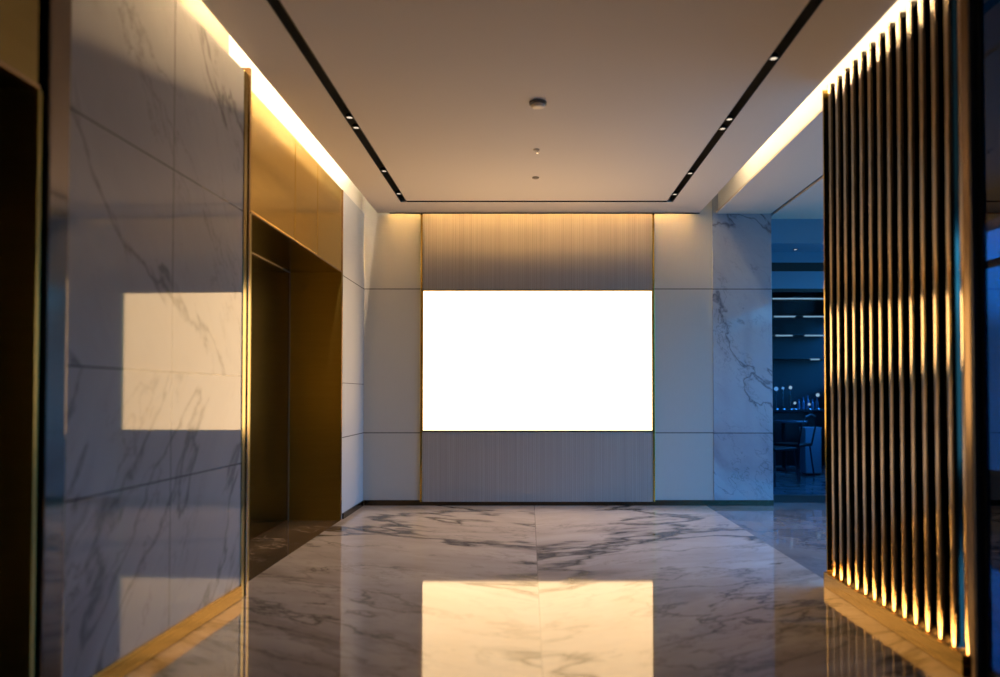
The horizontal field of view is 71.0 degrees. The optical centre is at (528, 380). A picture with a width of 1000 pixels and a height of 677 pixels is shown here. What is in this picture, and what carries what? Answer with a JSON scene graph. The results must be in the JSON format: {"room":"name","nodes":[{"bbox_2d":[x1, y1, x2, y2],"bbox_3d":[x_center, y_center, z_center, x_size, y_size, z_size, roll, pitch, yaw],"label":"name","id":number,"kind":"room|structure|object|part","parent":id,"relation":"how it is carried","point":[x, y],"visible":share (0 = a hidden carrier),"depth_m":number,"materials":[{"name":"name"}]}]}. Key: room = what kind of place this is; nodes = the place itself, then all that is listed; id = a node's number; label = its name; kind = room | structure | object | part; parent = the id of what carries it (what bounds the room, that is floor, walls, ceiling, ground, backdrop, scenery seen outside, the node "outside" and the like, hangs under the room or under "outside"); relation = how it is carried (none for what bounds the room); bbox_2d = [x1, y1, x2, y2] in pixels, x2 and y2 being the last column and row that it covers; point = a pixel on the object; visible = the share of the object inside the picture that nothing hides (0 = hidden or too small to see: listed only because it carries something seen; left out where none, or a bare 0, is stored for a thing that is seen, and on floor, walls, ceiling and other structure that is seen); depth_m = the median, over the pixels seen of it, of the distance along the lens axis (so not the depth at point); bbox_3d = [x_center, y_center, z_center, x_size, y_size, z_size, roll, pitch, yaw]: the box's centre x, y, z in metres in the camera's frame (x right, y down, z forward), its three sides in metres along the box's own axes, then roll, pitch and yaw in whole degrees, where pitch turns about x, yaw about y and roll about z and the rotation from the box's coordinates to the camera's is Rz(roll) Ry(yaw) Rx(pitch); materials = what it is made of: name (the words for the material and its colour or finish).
{"room":"lobby","nodes":[
{"label":"lobby","id":0,"kind":"room"},
{"bbox_2d":[62,0,243,676],"bbox_3d":[-1.694,-0.281,3.204,0.140,2.955,1.410,0,-1,2],"label":"wall","id":1,"kind":"structure","parent":0,"point":[154,372],"depth_m":2.99,"materials":[{"name":"white stone"}]},
{"bbox_2d":[34,0,71,676],"bbox_3d":[-1.706,-0.299,2.444,0.124,2.960,0.106,0,-1,2],"label":"trim","id":2,"kind":"structure","parent":1,"relation":"attached to","point":[54,39],"depth_m":2.42,"materials":[{"name":"brown metal"}]},
{"bbox_2d":[91,585,241,676],"bbox_3d":[-1.617,1.158,3.172,0.016,0.078,1.410,0,-1,2],"label":"baseboard","id":3,"kind":"structure","parent":1,"relation":"attached to","point":[128,663],"depth_m":3.13,"materials":[{"name":"gold metal"}]},
{"bbox_2d":[240,67,251,597],"bbox_3d":[-1.659,-0.265,3.935,0.123,2.955,0.053,0,-1,0],"label":"trim","id":4,"kind":"structure","parent":1,"relation":"attached to","point":[246,76],"depth_m":3.93,"materials":[{"name":"gold metal"}]},
{"bbox_2d":[342,191,363,512],"bbox_3d":[-1.720,-0.228,6.781,0.040,3.000,0.830,0,-1,0],"label":"wall","id":5,"kind":"structure","parent":0,"point":[353,217],"depth_m":6.74,"materials":[{"name":"white stone"}]},
{"bbox_2d":[229,35,362,210],"bbox_3d":[-1.587,-2.146,1.640,0.305,0.620,11.190,0,-1,0],"label":"light","id":6,"kind":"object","parent":5,"relation":"attached to","point":[260,85],"depth_m":5.09,"materials":[{"name":"white paint"}]},
{"bbox_2d":[342,500,363,518],"bbox_3d":[-1.693,1.244,6.756,0.014,0.055,0.791,0,-1,0],"label":"baseboard","id":7,"kind":"structure","parent":5,"relation":"attached to","point":[359,505],"depth_m":6.69,"materials":[{"name":"brown metal"}]},
{"bbox_2d":[362,196,713,499],"bbox_3d":[0.085,-0.578,7.279,3.610,3.720,0.150,0,-1,0],"label":"wall","id":8,"kind":"structure","parent":0,"point":[392,242],"depth_m":7.20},
{"bbox_2d":[420,214,422,501],"bbox_3d":[-1.105,-0.269,7.185,0.018,3.022,0.024,0,-1,0],"label":"trim","id":9,"kind":"structure","parent":8,"relation":"attached to","point":[421,214],"depth_m":7.17,"materials":[{"name":"gold metal"}]},
{"bbox_2d":[422,432,652,501],"bbox_3d":[0.087,0.884,7.164,2.357,0.712,0.018,0,-1,0],"label":"wall panel","id":10,"kind":"object","parent":8,"relation":"attached to","point":[456,466],"visible":1,"depth_m":7.16,"materials":[{"name":"wood"}]},
{"bbox_2d":[422,290,652,431],"bbox_3d":[0.087,-0.201,7.180,2.361,1.449,0.028,0,-1,0],"label":"display screen","id":11,"kind":"object","parent":8,"relation":"attached to","point":[493,360],"visible":1,"depth_m":7.17,"materials":[{"name":"white glass"}]},
{"bbox_2d":[423,214,651,289],"bbox_3d":[0.087,-1.357,7.211,2.357,0.845,0.018,0,-1,0],"label":"wall panel","id":12,"kind":"object","parent":8,"relation":"attached to","point":[461,251],"visible":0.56,"depth_m":7.20,"materials":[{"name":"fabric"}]},
{"bbox_2d":[390,213,699,213],"bbox_3d":[0.160,-1.734,7.181,3.180,0.052,0.006,0,-1,0],"label":"trim","id":13,"kind":"structure","parent":8,"relation":"attached to","point":[390,213],"depth_m":7.18,"materials":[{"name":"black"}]},
{"bbox_2d":[364,500,773,505],"bbox_3d":[0.407,1.253,7.158,4.186,0.055,0.014,0,-1,0],"label":"baseboard","id":14,"kind":"structure","parent":8,"relation":"attached to","point":[366,502],"depth_m":7.15,"materials":[{"name":"brown metal"}]},
{"bbox_2d":[652,214,654,501],"bbox_3d":[1.280,-0.269,7.185,0.018,3.022,0.024,0,-1,0],"label":"trim","id":15,"kind":"structure","parent":8,"relation":"attached to","point":[652,214],"depth_m":7.17,"materials":[{"name":"gold metal"}]},
{"bbox_2d":[718,0,911,208],"bbox_3d":[1.817,-2.106,1.639,0.305,0.500,11.190,0,-1,0],"label":"light","id":16,"kind":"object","parent":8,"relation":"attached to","point":[812,104],"depth_m":5.05,"materials":[{"name":"white paint"}]},
{"bbox_2d":[125,466,961,676],"bbox_3d":[1.650,1.271,4.324,7.900,0.100,16.900,0,-1,0],"label":"floor","id":17,"kind":"structure","parent":0,"point":[383,591],"depth_m":3.83,"materials":[{"name":"stone"}]},
{"bbox_2d":[0,0,42,676],"bbox_3d":[-1.933,-0.342,1.331,0.554,3.000,2.088,0,-1,0],"label":"surround","id":18,"kind":"object","parent":17,"relation":"on","point":[21,96],"visible":1,"depth_m":2.35,"materials":[{"name":"metal"}]},
{"bbox_3d":[-1.669,-1.418,1.986,0.018,0.822,0.782,0,-1,0],"label":"header panel","id":19,"kind":"part","parent":18,"relation":"part of","materials":[{"name":"brown mirror"}]},
{"bbox_2d":[247,90,342,581],"bbox_3d":[-1.952,-0.259,5.310,0.516,3.000,2.106,0,-1,0],"label":"surround","id":20,"kind":"object","parent":17,"relation":"on","point":[296,208],"visible":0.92,"depth_m":6.31,"materials":[{"name":"gold metal"}]},
{"bbox_3d":[-2.190,1.238,5.275,0.040,0.006,2.060,0,-1,0],"label":"sill","id":21,"kind":"part","parent":20,"relation":"part of","materials":[{"name":"brown stone"}]},
{"bbox_2d":[249,254,288,538],"bbox_3d":[-2.189,0.117,5.299,0.032,2.233,2.056,0,-1,0],"label":"door","id":22,"kind":"structure","parent":20,"relation":"attached to","point":[269,367],"depth_m":5.86,"materials":[{"name":"brown metal"}]},
{"bbox_3d":[-2.166,-0.996,5.322,0.012,0.007,2.060,0,-1,0],"label":"door head trim","id":23,"kind":"part","parent":20,"relation":"part of","materials":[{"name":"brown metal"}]},
{"bbox_3d":[-1.709,-1.399,4.685,0.018,0.747,0.800,0,-1,0],"label":"header panel","id":24,"kind":"part","parent":20,"relation":"part of","materials":[{"name":"gold metal"}]},
{"bbox_3d":[-1.709,-1.385,5.360,0.018,0.747,0.530,0,-1,0],"label":"header panel","id":25,"kind":"part","parent":20,"relation":"part of","materials":[{"name":"gold metal"}]},
{"bbox_3d":[-1.709,-1.371,5.996,0.018,0.747,0.722,0,-1,0],"label":"header panel","id":26,"kind":"part","parent":20,"relation":"part of","materials":[{"name":"gold metal"}]},
{"bbox_3d":[-1.707,-0.237,6.351,0.026,3.000,0.022,0,-1,0],"label":"corner trim","id":27,"kind":"part","parent":20,"relation":"part of","materials":[{"name":"brown metal"}]},
{"bbox_2d":[773,445,798,486],"bbox_3d":[3.107,0.877,8.958,0.442,0.883,0.498,1,-1,-29],"label":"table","id":28,"kind":"object","parent":17,"relation":"on","point":[775,448],"visible":0.42,"depth_m":8.80,"materials":[{"name":"black"}]},
{"bbox_3d":[3.044,1.097,8.671,0.022,0.432,0.079,0,-1,16],"label":"leg","id":29,"kind":"part","parent":28,"relation":"part of","materials":[{"name":"grey metal"}]},
{"bbox_3d":[3.120,0.867,8.934,0.400,0.040,0.400,1,-1,-29],"label":"seat","id":30,"kind":"part","parent":28,"relation":"part of","materials":[{"name":"black"}]},
{"bbox_3d":[3.378,1.101,8.853,0.079,0.432,0.022,0,-1,16],"label":"leg","id":31,"kind":"part","parent":28,"relation":"part of","materials":[{"name":"grey metal"}]},
{"bbox_2d":[773,419,807,470],"bbox_3d":[3.850,0.977,10.582,0.700,0.750,0.700,0,-1,0],"label":"round table","id":32,"kind":"object","parent":17,"relation":"on","point":[783,422],"visible":0.72,"depth_m":10.54,"materials":[{"name":"grey"}]},
{"bbox_2d":[773,413,815,479],"bbox_3d":[3.639,0.891,9.613,0.442,0.883,0.498,1,-2,-42],"label":"cafe chair","id":33,"kind":"object","parent":17,"relation":"on","point":[798,444],"visible":0.83,"depth_m":9.53,"materials":[{"name":"black"}]},
{"bbox_3d":[3.632,1.123,9.897,0.022,0.432,0.079,0,-1,3],"label":"leg","id":34,"kind":"part","parent":33,"relation":"part of","materials":[{"name":"grey metal"}]},
{"bbox_3d":[3.620,0.882,9.634,0.400,0.040,0.400,1,-2,-42],"label":"seat","id":35,"kind":"part","parent":33,"relation":"part of","materials":[{"name":"black"}]},
{"bbox_3d":[3.608,1.111,9.360,0.022,0.432,0.079,0,-1,3],"label":"leg","id":36,"kind":"part","parent":33,"relation":"part of","materials":[{"name":"grey metal"}]},
{"bbox_3d":[3.774,0.659,9.470,0.424,0.424,0.099,1,-2,-42],"label":"backrest","id":37,"kind":"part","parent":33,"relation":"part of","materials":[{"name":"fabric"}]},
{"bbox_3d":[3.888,1.117,9.617,0.079,0.432,0.022,0,-1,3],"label":"leg","id":38,"kind":"part","parent":33,"relation":"part of","materials":[{"name":"grey metal"}]},
{"bbox_2d":[772,271,825,502],"bbox_3d":[3.400,0.026,7.671,1.800,2.530,0.580,0,-1,0],"label":"window","id":39,"kind":"structure","parent":17,"relation":"on","point":[778,498],"depth_m":7.92,"materials":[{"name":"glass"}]},
{"bbox_2d":[772,263,823,270],"bbox_3d":[3.400,-1.284,7.959,1.800,0.100,0.060,0,-1,0],"label":"trim","id":40,"kind":"structure","parent":39,"relation":"attached to","point":[775,266],"depth_m":7.93,"materials":[{"name":"black"}]},
{"bbox_2d":[772,252,823,262],"bbox_3d":[3.400,-1.394,7.961,1.800,0.120,0.060,0,-1,0],"label":"trim","id":41,"kind":"structure","parent":40,"relation":"attached to","point":[777,257],"depth_m":7.93,"materials":[{"name":"blue paint"}]},
{"bbox_2d":[773,409,825,465],"bbox_3d":[4.525,0.920,11.433,1.350,0.900,0.600,0,-1,0],"label":"bar counter","id":42,"kind":"object","parent":17,"relation":"on","point":[792,429],"depth_m":11.18,"materials":[{"name":"black"}]},
{"bbox_2d":[774,387,777,408],"bbox_3d":[3.990,0.284,11.296,0.070,0.365,0.070,0,-1,0],"label":"glass lamp","id":43,"kind":"object","parent":42,"relation":"on","point":[775,388],"visible":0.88,"depth_m":11.29,"materials":[{"name":"blue glass"}]},
{"bbox_2d":[789,386,791,408],"bbox_3d":[4.220,0.278,11.297,0.070,0.378,0.070,0,-1,0],"label":"glass lamp","id":44,"kind":"object","parent":42,"relation":"on","point":[790,387],"visible":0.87,"depth_m":11.29,"materials":[{"name":"white glass"}]},
{"bbox_2d":[773,409,824,411],"bbox_3d":[4.525,0.490,11.442,1.350,0.040,0.600,0,-1,0],"label":"countertop","id":45,"kind":"structure","parent":42,"relation":"on","point":[774,410],"depth_m":11.14,"materials":[{"name":"grey stone"}]},
{"bbox_2d":[799,427,821,474],"bbox_3d":[3.995,1.001,9.931,0.240,0.675,0.210,0,-1,0],"label":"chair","id":46,"kind":"object","parent":17,"relation":"on","point":[807,432],"visible":0.81,"depth_m":9.83,"materials":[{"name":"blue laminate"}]},
{"bbox_2d":[822,0,984,676],"bbox_3d":[1.796,-0.297,3.469,0.118,3.000,1.400,0,-1,0],"label":"screen","id":47,"kind":"object","parent":17,"relation":"on","point":[905,527],"visible":1,"depth_m":3.27,"materials":[{"name":"gold metal"}]},
{"bbox_3d":[1.768,-0.311,2.801,0.030,3.000,0.048,0,-1,0],"label":"edge post","id":48,"kind":"part","parent":47,"relation":"part of","materials":[{"name":"brown metal"}]},
{"bbox_2d":[976,0,999,676],"bbox_3d":[1.798,-0.383,-0.598,0.027,3.000,6.748,0,-1,0],"label":"window","id":49,"kind":"structure","parent":17,"relation":"on","point":[988,11],"depth_m":2.71,"materials":[{"name":"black glass"}]},
{"bbox_2d":[201,0,897,212],"bbox_3d":[0.098,-1.897,1.613,3.305,0.120,11.145,0,-1,0],"label":"ceiling","id":50,"kind":"structure","parent":0,"point":[634,92],"depth_m":4.22,"materials":[{"name":"beige paint"}]},
{"bbox_2d":[267,0,405,201],"bbox_3d":[-1.212,-1.886,1.419,0.063,0.090,10.739,0,-1,0],"label":"track","id":51,"kind":"object","parent":50,"relation":"attached to","point":[277,6],"visible":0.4,"depth_m":4.22,"materials":[{"name":"black metal"}]},
{"bbox_2d":[346,112,352,118],"bbox_3d":[-1.212,-1.788,4.729,0.052,0.032,0.052,0,-1,0],"label":"recessed light","id":52,"kind":"object","parent":51,"relation":"attached to","point":[348,115],"visible":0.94,"depth_m":4.71,"materials":[{"name":"black"}]},
{"bbox_2d":[352,123,359,128],"bbox_3d":[-1.212,-1.785,4.909,0.052,0.032,0.052,0,-1,0],"label":"recessed light","id":53,"kind":"object","parent":51,"relation":"attached to","point":[355,125],"visible":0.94,"depth_m":4.89,"materials":[{"name":"black"}]},
{"bbox_2d":[407,201,665,201],"bbox_3d":[0.075,-1.774,6.764,2.510,0.090,0.048,0,-1,0],"label":"track","id":54,"kind":"object","parent":50,"relation":"attached to","point":[407,201],"visible":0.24,"depth_m":6.78,"materials":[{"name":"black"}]},
{"bbox_2d":[529,99,546,108],"bbox_3d":[0.057,-1.760,4.478,0.112,0.033,0.112,0,-1,0],"label":"smoke detector","id":55,"kind":"object","parent":50,"relation":"attached to","point":[535,103],"visible":1,"depth_m":4.45,"materials":[{"name":"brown plastic"}]},
{"bbox_2d":[666,0,822,201],"bbox_3d":[1.363,-1.886,1.419,0.063,0.090,10.739,0,-1,0],"label":"track","id":56,"kind":"object","parent":50,"relation":"attached to","point":[810,8],"visible":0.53,"depth_m":4.24,"materials":[{"name":"black metal"}]},
{"bbox_2d":[719,124,725,129],"bbox_3d":[1.363,-1.784,4.928,0.052,0.032,0.052,0,-1,0],"label":"recessed light","id":57,"kind":"object","parent":56,"relation":"attached to","point":[723,126],"visible":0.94,"depth_m":4.91,"materials":[{"name":"black"}]},
{"bbox_2d":[725,114,732,120],"bbox_3d":[1.363,-1.788,4.758,0.052,0.032,0.052,0,-1,0],"label":"recessed light","id":58,"kind":"object","parent":56,"relation":"attached to","point":[730,117],"visible":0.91,"depth_m":4.74,"materials":[{"name":"black"}]},
{"bbox_2d":[769,52,778,60],"bbox_3d":[1.363,-1.806,3.899,0.052,0.032,0.052,0,-1,0],"label":"recessed light","id":59,"kind":"object","parent":56,"relation":"attached to","point":[774,56],"visible":0.94,"depth_m":3.88,"materials":[{"name":"black"}]},
{"bbox_2d":[712,194,772,499],"bbox_3d":[2.195,-0.567,7.301,0.610,3.700,0.206,0,-1,0],"label":"marble wall","id":60,"kind":"structure","parent":0,"point":[741,243],"depth_m":7.19,"materials":[{"name":"white stone"}]},
{"bbox_2d":[716,108,822,218],"bbox_3d":[3.065,-1.874,1.740,2.270,0.080,11.400,0,-1,0],"label":"ceiling","id":61,"kind":"structure","parent":0,"point":[799,162],"depth_m":6.22,"materials":[{"name":"beige paint"}]},
{"bbox_2d":[771,175,823,245],"bbox_3d":[3.400,-1.943,7.502,1.800,0.980,0.120,0,-1,0],"label":"wall","id":62,"kind":"structure","parent":0,"point":[784,232],"depth_m":7.44,"materials":[{"name":"blue paint"}]},
{"bbox_2d":[771,246,823,251],"bbox_3d":[3.400,-1.478,7.773,1.800,0.040,0.440,0,-1,0],"label":"ceiling","id":63,"kind":"structure","parent":0,"point":[773,248],"depth_m":7.74,"materials":[{"name":"blue paint"}]},
{"bbox_2d":[772,292,824,408],"bbox_3d":[3.820,-0.461,12.863,3.640,3.720,0.100,0,-1,0],"label":"wall","id":64,"kind":"structure","parent":0,"point":[806,378],"depth_m":12.81,"materials":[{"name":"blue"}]},
{"bbox_2d":[772,297,823,300],"bbox_3d":[4.840,-1.465,12.659,1.080,0.040,0.350,0,-1,0],"label":"shelf","id":65,"kind":"object","parent":64,"relation":"attached to","point":[773,298],"visible":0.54,"depth_m":12.50,"materials":[{"name":"black"}]},
{"bbox_2d":[772,315,823,317],"bbox_3d":[4.840,-1.145,12.652,1.080,0.040,0.350,0,-1,0],"label":"shelf","id":66,"kind":"object","parent":64,"relation":"attached to","point":[773,316],"visible":0.69,"depth_m":12.49,"materials":[{"name":"black"}]},
{"bbox_2d":[772,334,824,336],"bbox_3d":[4.840,-0.805,12.645,1.080,0.040,0.350,0,-1,0],"label":"shelf","id":67,"kind":"object","parent":64,"relation":"attached to","point":[773,335],"visible":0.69,"depth_m":12.48,"materials":[{"name":"black"}]},
{"bbox_2d":[772,358,824,359],"bbox_3d":[4.840,-0.381,12.636,1.080,0.040,0.350,0,-1,0],"label":"shelf","id":68,"kind":"object","parent":64,"relation":"attached to","point":[772,358],"visible":0.71,"depth_m":12.47,"materials":[{"name":"black"}]},
{"bbox_3d":[-1.720,-0.409,-1.857,0.040,3.000,4.270,0,-1,0],"label":"wall","id":69,"kind":"structure","parent":0,"visible":0},
{"bbox_2d":[178,0,228,53],"bbox_3d":[-1.730,-2.147,0.033,0.020,0.645,7.975,0,-1,0],"label":"light","id":70,"kind":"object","parent":69,"relation":"on","point":[197,9],"depth_m":3.76,"materials":[{"name":"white paint"}]}
]}

